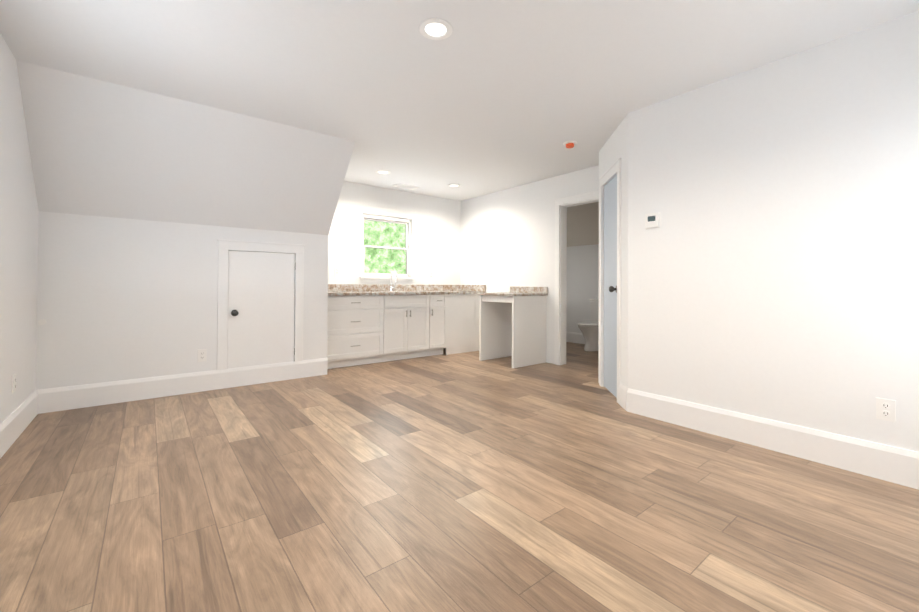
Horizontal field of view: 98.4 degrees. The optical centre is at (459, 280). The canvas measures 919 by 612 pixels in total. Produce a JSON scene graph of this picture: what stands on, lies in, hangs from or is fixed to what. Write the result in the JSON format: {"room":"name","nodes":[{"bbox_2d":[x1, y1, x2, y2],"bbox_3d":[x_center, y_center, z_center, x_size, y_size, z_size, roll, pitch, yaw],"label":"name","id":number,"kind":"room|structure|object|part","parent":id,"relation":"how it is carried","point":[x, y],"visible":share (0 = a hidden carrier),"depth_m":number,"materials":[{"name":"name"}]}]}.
{"room":"attic bonus room","nodes":[
{"label":"attic bonus room","id":0,"kind":"room"},
{"bbox_2d":[0,33,38,423],"bbox_3d":[-1.766,-0.227,1.062,0.120,2.500,5.319,1,-1,-38],"label":"wall","id":1,"kind":"structure","parent":0,"point":[19,214],"depth_m":2.57,"materials":[{"name":"paint"}]},
{"bbox_2d":[12,373,15,392],"bbox_3d":[-2.881,0.664,2.567,0.009,0.114,0.070,1,-1,-38],"label":"outlet","id":2,"kind":"object","parent":1,"relation":"attached to","point":[13,383],"visible":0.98,"depth_m":2.55,"materials":[{"name":"white plastic"}]},
{"bbox_2d":[0,390,37,458],"bbox_3d":[-2.853,0.940,2.532,0.016,0.185,1.413,1,-1,-38],"label":"baseboard","id":3,"kind":"structure","parent":1,"relation":"attached to","point":[15,423],"depth_m":2.60,"materials":[{"name":"white wood"}]},
{"bbox_2d":[36,211,327,389],"bbox_3d":[-2.480,0.199,3.806,2.404,1.697,0.120,1,-1,-38],"label":"wall","id":4,"kind":"structure","parent":0,"point":[119,299],"depth_m":3.46,"materials":[{"name":"paint"}]},
{"bbox_2d":[37,358,327,413],"bbox_3d":[-2.395,0.955,3.782,2.284,0.185,0.016,1,-1,-38],"label":"baseboard","id":5,"kind":"structure","parent":4,"relation":"attached to","point":[74,397],"depth_m":3.59,"materials":[{"name":"white wood"}]},
{"bbox_2d":[198,349,206,361],"bbox_3d":[-2.437,0.709,3.754,0.070,0.114,0.009,1,-1,-38],"label":"outlet","id":6,"kind":"object","parent":4,"relation":"attached to","point":[202,355],"visible":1,"depth_m":3.75,"materials":[{"name":"white plastic"}]},
{"bbox_2d":[227,251,294,368],"bbox_3d":[-2.042,0.303,4.104,0.626,1.192,0.034,1,-1,-38],"label":"door leaf","id":7,"kind":"structure","parent":4,"relation":"in","point":[260,330],"depth_m":4.08,"materials":[{"name":"white wood"}]},
{"bbox_2d":[217,239,304,369],"bbox_3d":[-2.010,0.235,4.064,0.824,1.265,0.068,1,-1,-38],"label":"door frame","id":8,"kind":"structure","parent":4,"relation":"attached to","point":[224,246],"depth_m":3.95,"materials":[{"name":"white wood"}]},
{"bbox_3d":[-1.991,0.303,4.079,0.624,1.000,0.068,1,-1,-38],"label":"access door knob","id":9,"kind":"part","parent":8,"relation":"part of","materials":[{"name":"black metal"}]},
{"bbox_2d":[16,60,354,234],"bbox_3d":[-2.218,-1.055,3.496,2.404,1.118,0.763,1,-1,-38],"label":"ceiling","id":10,"kind":"structure","parent":0,"point":[101,148],"depth_m":3.30,"materials":[{"name":"paint"}]},
{"bbox_2d":[328,181,460,284],"bbox_3d":[-1.025,-0.172,5.969,2.790,2.500,0.120,1,-1,-38],"label":"wall","id":11,"kind":"structure","parent":0,"point":[435,233],"depth_m":6.09,"materials":[{"name":"paint"}]},
{"bbox_2d":[359,214,414,280],"bbox_3d":[-1.083,-0.473,5.897,0.890,0.960,0.165,1,-1,-38],"label":"window","id":12,"kind":"structure","parent":11,"relation":"in","point":[382,277],"depth_m":5.91,"materials":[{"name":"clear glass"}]},
{"bbox_3d":[-1.103,-0.490,5.921,0.754,0.819,0.058,1,-1,-38],"label":"window sash","id":13,"kind":"part","parent":12,"relation":"part of","materials":[{"name":"white wood"}]},
{"bbox_2d":[0,342,918,611],"bbox_3d":[0.637,1.111,3.390,7.365,0.100,6.576,1,-1,-38],"label":"floor","id":14,"kind":"structure","parent":0,"point":[464,482],"depth_m":1.82,"materials":[{"name":"brown wood"}]},
{"bbox_2d":[327,272,547,368],"bbox_3d":[-0.411,0.471,5.180,2.539,1.205,1.866,1,-1,-38],"label":"kitchenette","id":15,"kind":"object","parent":14,"relation":"on","point":[370,323],"visible":0.92,"depth_m":5.30,"materials":[{"name":"white wood"}]},
{"bbox_2d":[390,272,396,290],"bbox_3d":[-0.937,0.014,5.731,0.105,0.285,0.192,1,-1,-38],"label":"faucet","id":16,"kind":"object","parent":15,"relation":"on","point":[391,287],"depth_m":5.75,"materials":[{"name":"silver metal"}]},
{"bbox_2d":[328,284,485,295],"bbox_3d":[-0.785,0.127,5.660,2.539,0.140,0.651,1,-1,-38],"label":"countertop","id":17,"kind":"structure","parent":15,"relation":"on","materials":[{"name":"beige stone"}]},
{"bbox_2d":[578,299,598,351],"bbox_3d":[2.170,0.703,6.316,0.720,0.795,0.450,1,-1,-38],"label":"toilet","id":18,"kind":"object","parent":14,"relation":"on","point":[590,330],"visible":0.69,"depth_m":6.16,"materials":[{"name":"ceramic"}]},
{"bbox_2d":[0,0,918,200],"bbox_3d":[-0.324,-1.461,3.256,5.074,0.150,5.263,1,-1,-38],"label":"ceiling","id":19,"kind":"structure","parent":0,"point":[521,90],"depth_m":2.51,"materials":[{"name":"paint"}]},
{"bbox_2d":[375,170,389,174],"bbox_3d":[-0.966,-1.366,5.004,0.188,0.009,0.188,1,-1,-38],"label":"recessed light","id":20,"kind":"object","parent":19,"relation":"in","point":[384,172],"visible":1,"depth_m":5.00,"materials":[{"name":"white plastic"}]},
{"bbox_2d":[393,183,418,189],"bbox_3d":[-0.780,-1.359,5.737,0.340,0.008,0.180,1,-1,-38],"label":"ceiling vent","id":21,"kind":"object","parent":19,"relation":"in","point":[404,186],"visible":0.98,"depth_m":5.71,"materials":[{"name":"white plastic"}]},
{"bbox_2d":[419,18,452,39],"bbox_3d":[-0.132,-1.391,2.199,0.188,0.009,0.188,1,-1,-38],"label":"recessed light","id":22,"kind":"object","parent":19,"relation":"in","point":[435,29],"visible":1,"depth_m":2.19,"materials":[{"name":"white plastic"}]},
{"bbox_2d":[448,184,460,186],"bbox_3d":[-0.077,-1.354,5.653,0.188,0.009,0.188,1,-1,-38],"label":"recessed light","id":23,"kind":"object","parent":19,"relation":"in","point":[454,185],"visible":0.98,"depth_m":5.65,"materials":[{"name":"white plastic"}]},
{"bbox_2d":[563,141,576,147],"bbox_3d":[1.102,-1.351,3.955,0.130,0.040,0.130,1,-1,-38],"label":"smoke detector","id":24,"kind":"object","parent":19,"relation":"attached to","point":[569,144],"visible":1,"depth_m":3.93,"materials":[{"name":"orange plastic"}]},
{"bbox_2d":[460,165,598,363],"bbox_3d":[0.954,-0.164,5.615,0.120,2.500,3.125,1,-1,-38],"label":"wall","id":25,"kind":"structure","parent":0,"point":[507,239],"depth_m":5.66,"materials":[{"name":"paint"}]},
{"bbox_2d":[554,190,598,364],"bbox_3d":[1.562,0.013,4.834,0.166,2.135,0.897,1,-1,-38],"label":"door frame","id":26,"kind":"structure","parent":25,"relation":"attached to","point":[560,317],"depth_m":5.09,"materials":[{"name":"white wood"}]},
{"bbox_2d":[566,244,598,332],"bbox_3d":[2.562,-0.121,6.532,0.120,2.450,2.575,1,-1,-38],"label":"wall","id":27,"kind":"structure","parent":0,"point":[582,275],"depth_m":6.97,"materials":[{"name":"paint"}]},
{"bbox_2d":[566,331,584,343],"bbox_3d":[2.502,1.011,6.478,0.016,0.185,2.335,1,-1,-38],"label":"baseboard","id":28,"kind":"structure","parent":27,"relation":"attached to","point":[575,337],"depth_m":7.03,"materials":[{"name":"white wood"}]},
{"bbox_2d":[567,202,598,246],"bbox_3d":[1.855,-0.950,5.980,1.931,0.770,2.575,1,-1,-38],"label":"ceiling","id":29,"kind":"structure","parent":0,"point":[583,224],"depth_m":6.36,"materials":[{"name":"paint"}]},
{"bbox_2d":[598,114,627,387],"bbox_3d":[1.485,-0.181,3.708,0.120,2.500,0.948,0,-1,5],"label":"wall","id":30,"kind":"structure","parent":0,"point":[614,148],"depth_m":3.39,"materials":[{"name":"paint"}]},
{"bbox_2d":[599,158,620,403],"bbox_3d":[1.416,0.004,3.754,0.478,2.130,0.500,1,-1,-38],"label":"door frame","id":31,"kind":"structure","parent":30,"relation":"attached to","point":[614,169],"depth_m":3.48,"materials":[{"name":"white wood"}]},
{"bbox_3d":[1.389,0.077,3.559,0.086,0.064,0.085,1,-1,-38],"label":"closet door knob","id":32,"kind":"part","parent":31,"relation":"part of","materials":[{"name":"black metal"}]},
{"bbox_2d":[604,175,616,397],"bbox_3d":[1.454,0.051,3.750,0.037,2.017,0.524,0,-1,5],"label":"closet door leaf","id":33,"kind":"structure","parent":30,"relation":"in","point":[610,279],"depth_m":3.77,"materials":[{"name":"white wood"}]},
{"bbox_2d":[619,383,627,410],"bbox_3d":[1.375,0.972,3.323,0.016,0.185,0.185,0,-1,5],"label":"baseboard","id":34,"kind":"structure","parent":30,"relation":"attached to","point":[623,389],"depth_m":3.31,"materials":[{"name":"white wood"}]},
{"bbox_2d":[628,10,918,451],"bbox_3d":[2.178,-0.192,2.326,0.120,2.500,2.425,1,-1,-38],"label":"wall","id":35,"kind":"structure","parent":0,"point":[773,267],"depth_m":2.43,"materials":[{"name":"paint"}]},
{"bbox_2d":[645,212,660,228],"bbox_3d":[1.497,-0.465,3.077,0.027,0.120,0.120,1,-1,-38],"label":"thermostat","id":36,"kind":"object","parent":35,"relation":"attached to","point":[652,220],"visible":1,"depth_m":3.06,"materials":[{"name":"white plastic"}]},
{"bbox_2d":[627,388,918,489],"bbox_3d":[2.081,0.965,2.319,0.016,0.185,2.305,1,-1,-38],"label":"baseboard","id":37,"kind":"structure","parent":35,"relation":"attached to","point":[893,464],"depth_m":2.40,"materials":[{"name":"white wood"}]},
{"bbox_2d":[876,397,895,421],"bbox_3d":[2.260,0.685,2.102,0.009,0.114,0.070,1,-1,-38],"label":"outlet","id":38,"kind":"object","parent":35,"relation":"attached to","point":[885,409],"visible":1,"depth_m":2.10,"materials":[{"name":"white plastic"}]},
{"label":"outside","id":39,"kind":"structure","parent":0,"visible":0},
{"bbox_2d":[364,220,405,273],"bbox_3d":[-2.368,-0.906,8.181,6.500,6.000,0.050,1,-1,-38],"label":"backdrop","id":40,"kind":"structure","parent":39,"point":[383,257],"depth_m":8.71,"materials":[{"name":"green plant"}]}
]}

